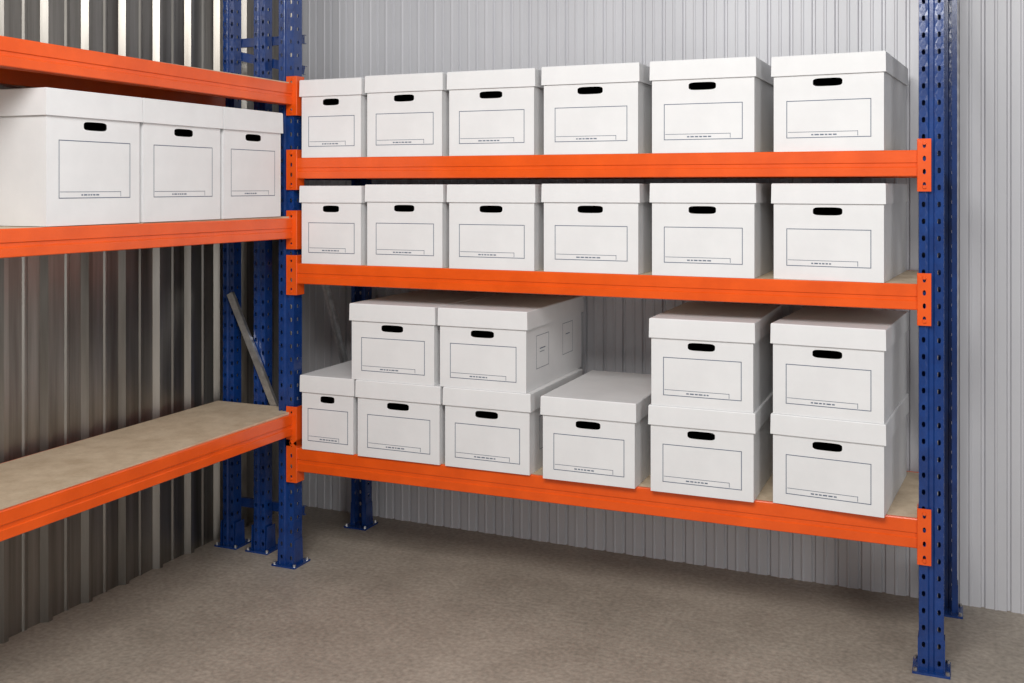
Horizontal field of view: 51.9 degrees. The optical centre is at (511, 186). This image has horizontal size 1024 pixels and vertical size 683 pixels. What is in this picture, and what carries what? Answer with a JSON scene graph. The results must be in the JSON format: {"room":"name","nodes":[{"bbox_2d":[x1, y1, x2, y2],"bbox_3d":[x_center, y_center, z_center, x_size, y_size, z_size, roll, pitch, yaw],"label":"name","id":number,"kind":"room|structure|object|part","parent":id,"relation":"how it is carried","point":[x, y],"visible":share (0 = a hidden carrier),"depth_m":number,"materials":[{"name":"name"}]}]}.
{"room":"warehouse","nodes":[
{"label":"warehouse","id":0,"kind":"room"},
{"bbox_2d":[0,0,291,643],"bbox_3d":[-2.084,-0.160,1.456,0.018,2.900,6.206,0,0,23],"label":"wall","id":1,"kind":"structure","parent":0,"point":[92,344],"depth_m":3.39,"materials":[{"name":"grey metal"}]},
{"bbox_2d":[0,506,1023,682],"bbox_3d":[0.235,1.315,0.455,5.120,0.050,6.220,0,0,23],"label":"floor","id":2,"kind":"structure","parent":0,"point":[393,600],"depth_m":3.09,"materials":[{"name":"concrete"}]},
{"bbox_2d":[0,0,306,554],"bbox_3d":[-1.285,0.162,2.746,0.398,2.256,2.255,0,0,23],"label":"rack","id":3,"kind":"object","parent":2,"relation":"on","point":[37,490],"visible":0.78,"depth_m":3.18,"materials":[{"name":"orange metal"}]},
{"bbox_2d":[0,87,142,226],"bbox_3d":[-1.254,-0.074,2.826,0.365,0.345,0.336,0,0,23],"label":"box","id":4,"kind":"object","parent":3,"relation":"on","point":[68,157],"visible":1,"depth_m":2.67,"materials":[{"name":"white cardboard"}]},
{"bbox_2d":[0,216,288,228],"bbox_3d":[-1.290,0.109,2.746,0.348,0.018,2.060,0,0,23],"label":"shelf","id":5,"kind":"object","parent":3,"relation":"attached to","point":[278,222],"depth_m":3.13,"materials":[{"name":"beige wood"}]},
{"bbox_2d":[0,401,291,509],"bbox_3d":[-1.290,0.773,2.746,0.348,0.018,2.060,0,0,23],"label":"shelf","id":6,"kind":"object","parent":3,"relation":"attached to","point":[54,477],"depth_m":3.04,"materials":[{"name":"beige wood"}]},
{"bbox_2d":[140,98,222,221],"bbox_3d":[-1.121,-0.074,3.142,0.365,0.345,0.343,0,0,23],"label":"box","id":7,"kind":"object","parent":3,"relation":"on","point":[180,141],"visible":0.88,"depth_m":3.05,"materials":[{"name":"white cardboard"}]},
{"bbox_2d":[157,61,288,82],"bbox_3d":[-1.290,-0.346,2.746,0.348,0.018,2.060,0,0,23],"label":"shelf","id":8,"kind":"object","parent":3,"relation":"attached to","point":[163,68],"depth_m":3.16,"materials":[{"name":"beige wood"}]},
{"bbox_3d":[-1.009,0.159,3.794,0.050,2.250,0.042,0,0,23],"label":"upright post","id":9,"kind":"part","parent":3,"relation":"part of","materials":[{"name":"blue metal"}]},
{"bbox_2d":[220,107,282,218],"bbox_3d":[-0.993,-0.074,3.446,0.365,0.345,0.310,0,0,23],"label":"box","id":10,"kind":"object","parent":3,"relation":"on","point":[250,140],"visible":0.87,"depth_m":3.37,"materials":[{"name":"white cardboard"}]},
{"bbox_3d":[-0.886,0.159,3.742,0.050,2.250,0.042,0,0,23],"label":"upright post","id":11,"kind":"part","parent":3,"relation":"part of","materials":[{"name":"blue metal"}]},
{"bbox_2d":[271,0,962,679],"bbox_3d":[0.283,0.162,3.409,2.167,2.256,0.536,0,0,23],"label":"rack","id":12,"kind":"object","parent":2,"relation":"on","point":[920,516],"visible":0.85,"depth_m":3.14,"materials":[{"name":"orange metal"}]},
{"bbox_3d":[-0.759,0.159,3.604,0.062,2.250,0.049,0,0,23],"label":"upright post","id":13,"kind":"part","parent":12,"relation":"part of","materials":[{"name":"blue metal"}]},
{"bbox_2d":[300,360,357,454],"bbox_3d":[-0.525,0.758,3.725,0.212,0.250,0.480,0,0,23],"label":"box","id":14,"kind":"object","parent":12,"relation":"on","point":[329,401],"visible":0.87,"depth_m":3.51,"materials":[{"name":"white cardboard"}]},
{"bbox_2d":[299,77,366,157],"bbox_3d":[-0.515,-0.230,3.727,0.243,0.262,0.475,0,0,23],"label":"box","id":15,"kind":"object","parent":12,"relation":"on","point":[334,111],"visible":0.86,"depth_m":3.51,"materials":[{"name":"white cardboard"}]},
{"bbox_2d":[299,186,366,264],"bbox_3d":[-0.515,0.128,3.727,0.243,0.262,0.475,0,0,23],"label":"box","id":16,"kind":"object","parent":12,"relation":"on","point":[334,218],"visible":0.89,"depth_m":3.51,"materials":[{"name":"white cardboard"}]},
{"bbox_3d":[-0.574,0.534,4.013,0.062,1.500,0.049,0,0,23],"label":"upright post","id":17,"kind":"part","parent":12,"relation":"part of","materials":[{"name":"blue metal"}]},
{"bbox_2d":[355,379,444,464],"bbox_3d":[-0.276,0.758,3.621,0.312,0.250,0.490,0,0,23],"label":"box","id":18,"kind":"object","parent":12,"relation":"on","point":[397,421],"visible":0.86,"depth_m":3.40,"materials":[{"name":"white cardboard"}]},
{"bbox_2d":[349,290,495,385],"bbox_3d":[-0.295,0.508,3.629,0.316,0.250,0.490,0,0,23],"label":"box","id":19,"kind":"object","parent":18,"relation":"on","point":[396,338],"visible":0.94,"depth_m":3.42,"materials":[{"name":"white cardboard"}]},
{"bbox_2d":[365,72,448,156],"bbox_3d":[-0.258,-0.232,3.618,0.287,0.266,0.475,0,0,23],"label":"box","id":20,"kind":"object","parent":12,"relation":"on","point":[408,114],"visible":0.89,"depth_m":3.40,"materials":[{"name":"white cardboard"}]},
{"bbox_2d":[365,185,448,267],"bbox_3d":[-0.260,0.126,3.621,0.287,0.266,0.475,0,0,23],"label":"box","id":21,"kind":"object","parent":12,"relation":"on","point":[408,225],"visible":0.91,"depth_m":3.40,"materials":[{"name":"white cardboard"}]},
{"bbox_2d":[447,68,543,155],"bbox_3d":[0.025,-0.232,3.500,0.302,0.266,0.475,0,0,23],"label":"box","id":22,"kind":"object","parent":12,"relation":"on","point":[492,112],"visible":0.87,"depth_m":3.28,"materials":[{"name":"white cardboard"}]},
{"bbox_2d":[447,184,543,270],"bbox_3d":[0.024,0.126,3.501,0.302,0.266,0.475,0,0,23],"label":"box","id":23,"kind":"object","parent":12,"relation":"on","point":[492,226],"visible":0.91,"depth_m":3.28,"materials":[{"name":"white cardboard"}]},
{"bbox_2d":[443,369,582,474],"bbox_3d":[0.014,0.758,3.499,0.300,0.250,0.490,0,0,23],"label":"box","id":24,"kind":"object","parent":12,"relation":"on","point":[489,430],"visible":0.77,"depth_m":3.28,"materials":[{"name":"white cardboard"}]},
{"bbox_2d":[438,292,583,392],"bbox_3d":[0.008,0.508,3.523,0.307,0.250,0.530,0,0,23],"label":"box","id":25,"kind":"object","parent":24,"relation":"on","point":[506,342],"visible":0.99,"depth_m":3.31,"materials":[{"name":"white cardboard"}]},
{"bbox_2d":[540,370,650,488],"bbox_3d":[0.319,0.758,3.356,0.300,0.250,0.490,0,0,23],"label":"box","id":26,"kind":"object","parent":12,"relation":"on","point":[597,430],"visible":0.96,"depth_m":3.15,"materials":[{"name":"white cardboard"}]},
{"bbox_2d":[541,62,651,154],"bbox_3d":[0.326,-0.233,3.372,0.310,0.268,0.475,0,0,23],"label":"box","id":27,"kind":"object","parent":12,"relation":"on","point":[595,108],"visible":0.9,"depth_m":3.16,"materials":[{"name":"white cardboard"}]},
{"bbox_2d":[541,184,651,274],"bbox_3d":[0.324,0.124,3.374,0.310,0.268,0.475,0,0,23],"label":"box","id":28,"kind":"object","parent":12,"relation":"on","point":[589,228],"visible":0.92,"depth_m":3.16,"materials":[{"name":"white cardboard"}]},
{"bbox_2d":[300,447,918,517],"bbox_3d":[0.274,0.893,3.411,1.954,0.018,0.474,0,0,23],"label":"shelf","id":29,"kind":"object","parent":12,"relation":"attached to","point":[904,505],"depth_m":3.13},
{"bbox_2d":[445,267,918,283],"bbox_3d":[0.274,0.268,3.411,1.954,0.018,0.474,0,0,23],"label":"shelf","id":30,"kind":"object","parent":12,"relation":"attached to","point":[482,275],"depth_m":3.14,"materials":[{"name":"beige wood"}]},
{"bbox_2d":[648,391,772,501],"bbox_3d":[0.632,0.758,3.224,0.308,0.250,0.490,0,0,23],"label":"box","id":31,"kind":"object","parent":12,"relation":"on","point":[720,454],"visible":0.87,"depth_m":3.01,"materials":[{"name":"white cardboard"}]},
{"bbox_2d":[649,301,781,412],"bbox_3d":[0.633,0.507,3.224,0.305,0.252,0.490,0,0,23],"label":"box","id":32,"kind":"object","parent":31,"relation":"on","point":[705,355],"visible":0.96,"depth_m":3.02,"materials":[{"name":"white cardboard"}]},
{"bbox_2d":[650,56,773,152],"bbox_3d":[0.639,-0.233,3.240,0.309,0.269,0.475,0,0,23],"label":"box","id":33,"kind":"object","parent":12,"relation":"on","point":[714,105],"visible":0.93,"depth_m":3.03,"materials":[{"name":"white cardboard"}]},
{"bbox_2d":[650,183,774,277],"bbox_3d":[0.638,0.124,3.241,0.309,0.269,0.475,0,0,23],"label":"box","id":34,"kind":"object","parent":12,"relation":"on","point":[726,230],"visible":0.97,"depth_m":3.03,"materials":[{"name":"white cardboard"}]},
{"bbox_2d":[771,183,907,282],"bbox_3d":[0.977,0.124,3.107,0.308,0.268,0.475,0,0,27],"label":"box","id":35,"kind":"object","parent":12,"relation":"on","point":[851,232],"visible":1,"depth_m":2.91,"materials":[{"name":"white cardboard"}]},
{"bbox_2d":[771,51,907,151],"bbox_3d":[0.977,-0.233,3.107,0.308,0.268,0.475,0,0,27],"label":"box","id":36,"kind":"object","parent":12,"relation":"on","point":[852,101],"visible":0.94,"depth_m":2.91,"materials":[{"name":"white cardboard"}]},
{"bbox_2d":[770,394,908,517],"bbox_3d":[0.969,0.758,3.084,0.308,0.250,0.480,0,0,27],"label":"box","id":37,"kind":"object","parent":12,"relation":"on","point":[854,467],"visible":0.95,"depth_m":2.88,"materials":[{"name":"white cardboard"}]},
{"bbox_2d":[770,306,908,423],"bbox_3d":[0.969,0.507,3.084,0.308,0.252,0.480,0,0,27],"label":"box","id":38,"kind":"object","parent":37,"relation":"on","point":[850,364],"visible":1,"depth_m":2.90,"materials":[{"name":"white cardboard"}]},
{"bbox_3d":[1.121,0.159,2.813,0.062,2.250,0.049,0,0,23],"label":"upright post","id":39,"kind":"part","parent":12,"relation":"part of","materials":[{"name":"blue metal"}]},
{"bbox_3d":[1.322,0.159,3.205,0.062,2.250,0.049,0,0,23],"label":"upright post","id":40,"kind":"part","parent":12,"relation":"part of","materials":[{"name":"blue metal"}]},
{"bbox_2d":[297,0,1023,613],"bbox_3d":[1.427,-0.160,3.234,5.163,2.900,0.011,0,0,24],"label":"wall","id":41,"kind":"structure","parent":0,"point":[344,38],"depth_m":3.47,"materials":[{"name":"grey metal"}]}
]}

